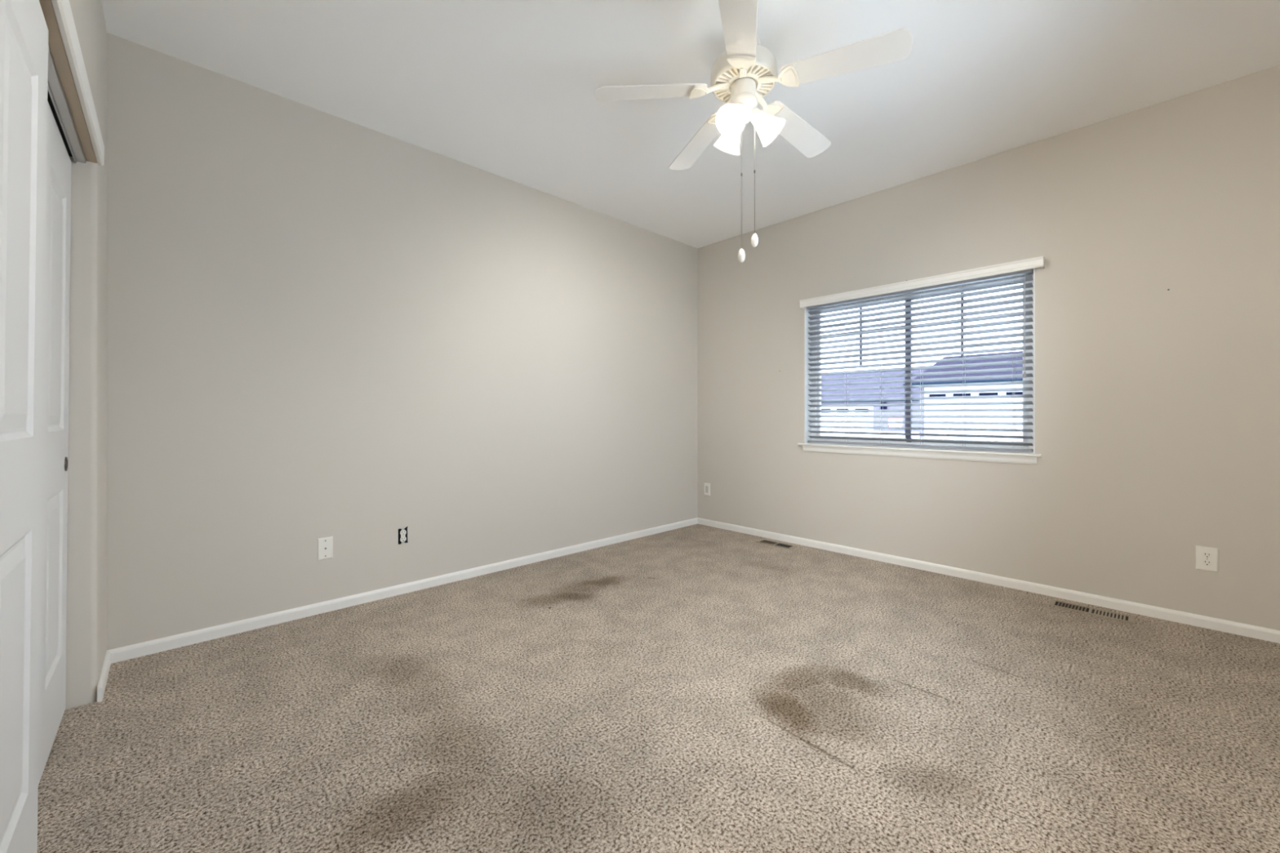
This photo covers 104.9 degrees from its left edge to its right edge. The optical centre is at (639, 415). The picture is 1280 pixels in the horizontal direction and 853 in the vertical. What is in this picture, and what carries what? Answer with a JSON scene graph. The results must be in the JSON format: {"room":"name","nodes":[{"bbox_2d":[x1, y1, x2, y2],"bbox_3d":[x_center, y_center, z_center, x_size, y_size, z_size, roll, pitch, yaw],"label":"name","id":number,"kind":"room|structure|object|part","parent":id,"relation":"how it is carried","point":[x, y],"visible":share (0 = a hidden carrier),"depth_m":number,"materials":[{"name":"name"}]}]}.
{"room":"empty bedroom","nodes":[
{"label":"empty bedroom","id":0,"kind":"room"},
{"bbox_2d":[50,0,106,710],"bbox_3d":[-1.062,-0.230,0.744,0.115,2.860,3.744,0,0,-44],"label":"wall","id":1,"kind":"structure","parent":0,"point":[86,552],"depth_m":1.84,"materials":[{"name":"beige paint"}]},
{"bbox_2d":[0,0,48,852],"bbox_3d":[-1.109,0.073,0.821,0.038,1.988,0.940,1,0,-44],"label":"door","id":2,"kind":"structure","parent":1,"relation":"in","point":[24,30],"depth_m":1.00,"materials":[{"name":"white paint"}]},
{"bbox_2d":[38,101,71,784],"bbox_3d":[-1.779,0.071,1.450,0.038,2.000,0.946,0,0,-44],"label":"door","id":3,"kind":"structure","parent":1,"relation":"in","point":[53,619],"depth_m":1.60,"materials":[{"name":"white paint"}]},
{"bbox_3d":[-2.050,0.175,1.754,0.007,0.052,0.052,1,0,-44],"label":"finger pull","id":4,"kind":"part","parent":3,"relation":"part of","materials":[{"name":"grey metal"}]},
{"bbox_2d":[47,44,85,163],"bbox_3d":[-1.443,-0.942,1.121,0.086,0.025,1.891,0,0,-44],"label":"trim","id":5,"kind":"structure","parent":1,"relation":"attached to","point":[56,99],"depth_m":1.54,"materials":[{"name":"grey wood"}]},
{"bbox_2d":[39,0,97,163],"bbox_3d":[-1.401,-0.951,1.161,0.027,0.006,1.895,0,0,-44],"label":"trim","id":6,"kind":"structure","parent":1,"relation":"attached to","point":[55,43],"depth_m":1.38,"materials":[{"name":"beige wood"}]},
{"bbox_2d":[51,0,104,165],"bbox_3d":[-1.382,-0.993,1.173,0.017,0.092,1.927,0,0,-44],"label":"trim","id":7,"kind":"structure","parent":1,"relation":"attached to","point":[62,8],"depth_m":1.38,"materials":[{"name":"white wood"}]},
{"bbox_2d":[97,650,111,702],"bbox_3d":[-2.172,1.051,1.995,0.013,0.058,0.401,0,0,-44],"label":"baseboard","id":8,"kind":"structure","parent":1,"relation":"attached to","point":[102,682],"depth_m":1.94,"materials":[{"name":"white wood"}]},
{"bbox_2d":[106,32,697,649],"bbox_3d":[-1.177,-0.230,3.329,5.005,2.860,0.150,0,0,-44],"label":"wall","id":9,"kind":"structure","parent":0,"point":[320,324],"depth_m":2.76,"materials":[{"name":"beige paint"}]},
{"bbox_2d":[317,536,333,559],"bbox_3d":[-1.724,0.731,2.695,0.072,0.118,0.011,0,0,-44],"label":"wall plate","id":10,"kind":"object","parent":9,"relation":"attached to","point":[325,545],"visible":1,"depth_m":2.69,"materials":[{"name":"white plastic"}]},
{"bbox_2d":[106,517,697,663],"bbox_3d":[-0.867,1.051,3.514,4.000,0.058,0.013,0,0,-44],"label":"baseboard","id":11,"kind":"structure","parent":9,"relation":"attached to","point":[141,649],"depth_m":2.77,"materials":[{"name":"white wood"}]},
{"bbox_2d":[398,526,408,544],"bbox_3d":[-1.432,0.729,2.976,0.057,0.102,0.008,0,0,-44],"label":"outlet","id":12,"kind":"object","parent":9,"relation":"attached to","point":[402,533],"visible":1,"depth_m":2.97,"materials":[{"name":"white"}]},
{"bbox_2d":[400,536,406,541],"bbox_3d":[-1.432,0.750,2.973,0.034,0.027,0.004,0,0,-44],"label":"socket","id":13,"kind":"object","parent":12,"relation":"attached to","point":[402,538],"depth_m":2.97,"materials":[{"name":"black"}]},
{"bbox_2d":[400,529,406,535],"bbox_3d":[-1.432,0.711,2.973,0.034,0.027,0.004,0,0,-44],"label":"socket","id":14,"kind":"object","parent":12,"relation":"attached to","point":[402,532],"depth_m":2.97,"materials":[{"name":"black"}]},
{"bbox_2d":[37,524,1279,852],"bbox_3d":[-0.053,1.140,1.620,5.485,0.120,3.914,0,0,-44],"label":"floor","id":15,"kind":"structure","parent":0,"point":[696,688],"depth_m":1.73,"materials":[{"name":"beige carpet"}]},
{"bbox_2d":[755,538,796,549],"bbox_3d":[1.135,1.076,4.106,0.120,0.007,0.320,0,0,-44],"label":"floor vent","id":16,"kind":"object","parent":15,"relation":"in","point":[762,541],"visible":1,"depth_m":4.10,"materials":[{"name":"black metal"}]},
{"bbox_2d":[1048,599,1134,623],"bbox_3d":[2.477,1.076,2.705,0.120,0.007,0.340,0,0,-44],"label":"floor vent","id":17,"kind":"object","parent":15,"relation":"in","point":[1114,615],"visible":1,"depth_m":2.69,"materials":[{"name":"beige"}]},
{"bbox_2d":[101,0,1279,248],"bbox_3d":[0.169,-1.720,1.923,5.005,0.120,4.044,0,0,-44],"label":"ceiling","id":18,"kind":"structure","parent":0,"point":[506,89],"depth_m":2.38,"materials":[{"name":"white paint"}]},
{"bbox_2d":[594,0,912,262],"bbox_3d":[0.502,-1.168,2.225,1.245,0.985,1.276,0,0,-44],"label":"ceiling fan","id":19,"kind":"object","parent":18,"relation":"hanging from","point":[746,72],"visible":1,"depth_m":2.13,"materials":[{"name":"white wood"}]},
{"bbox_3d":[0.046,-1.428,2.174,0.491,0.068,0.138,0,0,-4],"label":"blade","id":20,"kind":"part","parent":19,"relation":"part of","materials":[{"name":"white wood"}]},
{"bbox_3d":[0.306,-1.428,2.593,0.138,0.068,0.491,0,0,-22],"label":"blade","id":21,"kind":"part","parent":19,"relation":"part of","materials":[{"name":"white wood"}]},
{"bbox_3d":[0.426,-1.281,2.311,0.130,0.147,0.145,0,0,-44],"label":"lamp shade","id":22,"kind":"part","parent":19,"relation":"part of","materials":[{"name":"white glass"}]},
{"bbox_3d":[0.403,-1.281,2.114,0.146,0.147,0.133,0,0,-44],"label":"lamp shade","id":23,"kind":"part","parent":19,"relation":"part of","materials":[{"name":"white glass"}]},
{"bbox_3d":[0.412,-1.300,2.132,0.058,0.058,0.050,0,0,-44],"label":"bulb","id":24,"kind":"part","parent":19,"relation":"part of","materials":[{"name":"white glass"}]},
{"bbox_3d":[0.363,-1.428,1.797,0.138,0.068,0.491,0,0,14],"label":"blade","id":25,"kind":"part","parent":19,"relation":"part of","materials":[{"name":"white wood"}]},
{"bbox_3d":[0.448,-1.218,2.168,0.003,0.315,0.003,0,0,-44],"label":"pull chain","id":26,"kind":"part","parent":19,"relation":"part of","materials":[{"name":"grey metal"}]},
{"bbox_3d":[0.448,-0.703,2.168,0.032,0.059,0.032,0,0,-44],"label":"pull knob","id":27,"kind":"part","parent":19,"relation":"part of","materials":[{"name":"white ceramic"}]},
{"bbox_3d":[0.448,-0.896,2.168,0.002,0.329,0.002,0,0,-44],"label":"pull cord","id":28,"kind":"part","parent":19,"relation":"part of","materials":[{"name":"grey plastic"}]},
{"bbox_3d":[0.511,-1.238,2.192,0.003,0.305,0.003,0,0,-44],"label":"pull chain","id":29,"kind":"part","parent":19,"relation":"part of","materials":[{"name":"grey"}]},
{"bbox_3d":[0.511,-0.779,2.192,0.032,0.059,0.032,0,0,-44],"label":"pull knob","id":30,"kind":"part","parent":19,"relation":"part of","materials":[{"name":"white ceramic"}]},
{"bbox_3d":[0.511,-0.946,2.192,0.002,0.278,0.002,0,0,-44],"label":"pull cord","id":31,"kind":"part","parent":19,"relation":"part of","materials":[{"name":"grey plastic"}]},
{"bbox_3d":[0.582,-1.281,2.194,0.135,0.147,0.140,0,0,-44],"label":"lamp shade","id":32,"kind":"part","parent":19,"relation":"part of","materials":[{"name":"white glass"}]},
{"bbox_3d":[0.785,-1.428,2.475,0.491,0.068,0.138,0,0,-40],"label":"blade","id":33,"kind":"part","parent":19,"relation":"part of","materials":[{"name":"white wood"}]},
{"bbox_3d":[0.820,-1.428,1.983,0.491,0.068,0.138,0,0,32],"label":"blade","id":34,"kind":"part","parent":19,"relation":"part of","materials":[{"name":"white wood"}]},
{"bbox_2d":[697,65,1279,630],"bbox_3d":[1.922,-0.230,3.602,0.150,2.860,3.744,0,0,-44],"label":"wall","id":35,"kind":"structure","parent":0,"point":[1155,228],"depth_m":2.82,"materials":[{"name":"beige paint"}]},
{"bbox_2d":[704,483,710,495],"bbox_3d":[0.656,0.727,4.810,0.008,0.118,0.072,0,0,-44],"label":"outlet","id":36,"kind":"object","parent":35,"relation":"attached to","point":[707,486],"visible":1,"depth_m":4.80,"materials":[{"name":"white plastic"}]},
{"bbox_2d":[705,485,708,493],"bbox_3d":[0.654,0.727,4.808,0.003,0.067,0.033,0,0,-44],"label":"socket","id":37,"kind":"object","parent":36,"relation":"attached to","point":[706,486],"depth_m":4.81,"materials":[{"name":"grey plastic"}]},
{"bbox_2d":[804,268,1035,453],"bbox_3d":[1.941,-0.343,3.590,0.161,1.155,1.502,0,0,-44],"label":"window","id":38,"kind":"structure","parent":35,"relation":"in","point":[806,413],"depth_m":3.60,"materials":[{"name":"white plastic"}]},
{"bbox_3d":[1.726,-0.336,3.874,0.022,1.072,0.695,0,0,-44],"label":"sash","id":39,"kind":"part","parent":38,"relation":"part of","materials":[{"name":"white plastic"}]},
{"bbox_2d":[799,256,1044,452],"bbox_3d":[1.899,-0.356,3.525,0.134,1.172,1.560,0,0,-44],"label":"window blind","id":40,"kind":"object","parent":38,"relation":"attached to","point":[1024,267],"visible":1,"depth_m":3.44,"materials":[{"name":"white plastic"}]},
{"bbox_3d":[1.624,-0.330,3.870,0.054,1.101,0.002,0,0,-44],"label":"ladder cord","id":41,"kind":"part","parent":40,"relation":"part of","materials":[{"name":"white fabric"}]},
{"bbox_3d":[1.808,-0.330,3.679,0.054,1.101,0.002,0,0,-44],"label":"ladder cord","id":42,"kind":"part","parent":40,"relation":"part of","materials":[{"name":"white fabric"}]},
{"bbox_3d":[1.916,0.221,3.566,0.050,0.018,1.468,0,0,-44],"label":"rail","id":43,"kind":"part","parent":40,"relation":"part of","materials":[{"name":"white plastic"}]},
{"bbox_3d":[1.995,-0.330,3.483,0.054,1.101,0.002,0,0,-44],"label":"ladder cord","id":44,"kind":"part","parent":40,"relation":"part of","materials":[{"name":"white fabric"}]},
{"bbox_3d":[2.173,-0.330,3.298,0.054,1.101,0.002,0,0,-44],"label":"ladder cord","id":45,"kind":"part","parent":40,"relation":"part of","materials":[{"name":"white fabric"}]},
{"bbox_3d":[2.358,-0.330,3.104,0.054,1.101,0.002,0,0,-44],"label":"ladder cord","id":46,"kind":"part","parent":40,"relation":"part of","materials":[{"name":"white fabric"}]},
{"bbox_3d":[2.375,-0.560,3.035,0.006,0.620,0.004,0,0,-44],"label":"lift cord","id":47,"kind":"part","parent":40,"relation":"part of","materials":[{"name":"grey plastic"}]},
{"bbox_3d":[2.233,-0.336,3.380,0.022,1.072,0.697,0,0,-44],"label":"sash","id":48,"kind":"part","parent":38,"relation":"part of","materials":[{"name":"white plastic"}]},
{"bbox_2d":[797,443,1041,464],"bbox_3d":[1.905,0.245,3.564,0.128,0.020,1.580,0,0,-44],"label":"trim","id":49,"kind":"structure","parent":35,"relation":"attached to","point":[827,445],"depth_m":3.39,"materials":[{"name":"white wood"}]},
{"bbox_2d":[697,517,1279,643],"bbox_3d":[1.863,1.051,3.546,0.013,0.058,3.744,0,0,-44],"label":"baseboard","id":50,"kind":"structure","parent":35,"relation":"attached to","point":[1215,624],"depth_m":2.97,"materials":[{"name":"white wood"}]},
{"bbox_2d":[1195,545,1218,572],"bbox_3d":[2.874,0.730,2.493,0.010,0.120,0.076,0,0,-44],"label":"outlet","id":51,"kind":"object","parent":35,"relation":"attached to","point":[1206,557],"visible":1,"depth_m":2.49,"materials":[{"name":"white plastic"}]},
{"bbox_2d":[1201,560,1212,566],"bbox_3d":[2.872,0.749,2.490,0.004,0.027,0.034,0,0,-44],"label":"socket","id":52,"kind":"object","parent":51,"relation":"attached to","point":[1204,562],"depth_m":2.49,"materials":[{"name":"white plastic"}]},
{"bbox_2d":[1201,551,1212,558],"bbox_3d":[2.872,0.710,2.490,0.004,0.027,0.034,0,0,-44],"label":"socket","id":53,"kind":"object","parent":51,"relation":"attached to","point":[1204,554],"depth_m":2.49,"materials":[{"name":"white plastic"}]},
{"label":"outside","id":54,"kind":"structure","parent":0,"visible":0},
{"bbox_2d":[821,430,919,447],"bbox_3d":[17.638,1.530,30.739,92.000,0.200,100.000,0,0,-44],"label":"ground","id":55,"kind":"structure","parent":54,"point":[826,434],"depth_m":35.79,"materials":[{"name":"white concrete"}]},
{"bbox_2d":[821,364,933,432],"bbox_3d":[19.193,-1.545,52.306,11.320,5.950,31.800,0,0,-44],"label":"building","id":56,"kind":"structure","parent":55,"relation":"on","point":[916,371],"depth_m":44.64,"materials":[{"name":"grey paint"}]},
{"bbox_3d":[18.670,0.240,45.521,0.060,2.340,5.687,0,0,-44],"label":"garage door","id":57,"kind":"part","parent":56,"relation":"part of","materials":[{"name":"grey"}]},
{"bbox_2d":[902,351,1022,452],"bbox_3d":[20.020,-0.695,18.190,11.320,4.250,15.380,0,0,-44],"label":"building","id":58,"kind":"structure","parent":55,"relation":"on","point":[1010,393],"depth_m":18.84,"materials":[{"name":"grey paint"}]},
{"bbox_3d":[14.700,0.117,16.415,0.060,2.585,9.375,0,0,-44],"label":"garage door","id":59,"kind":"part","parent":58,"relation":"part of","materials":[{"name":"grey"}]}
]}

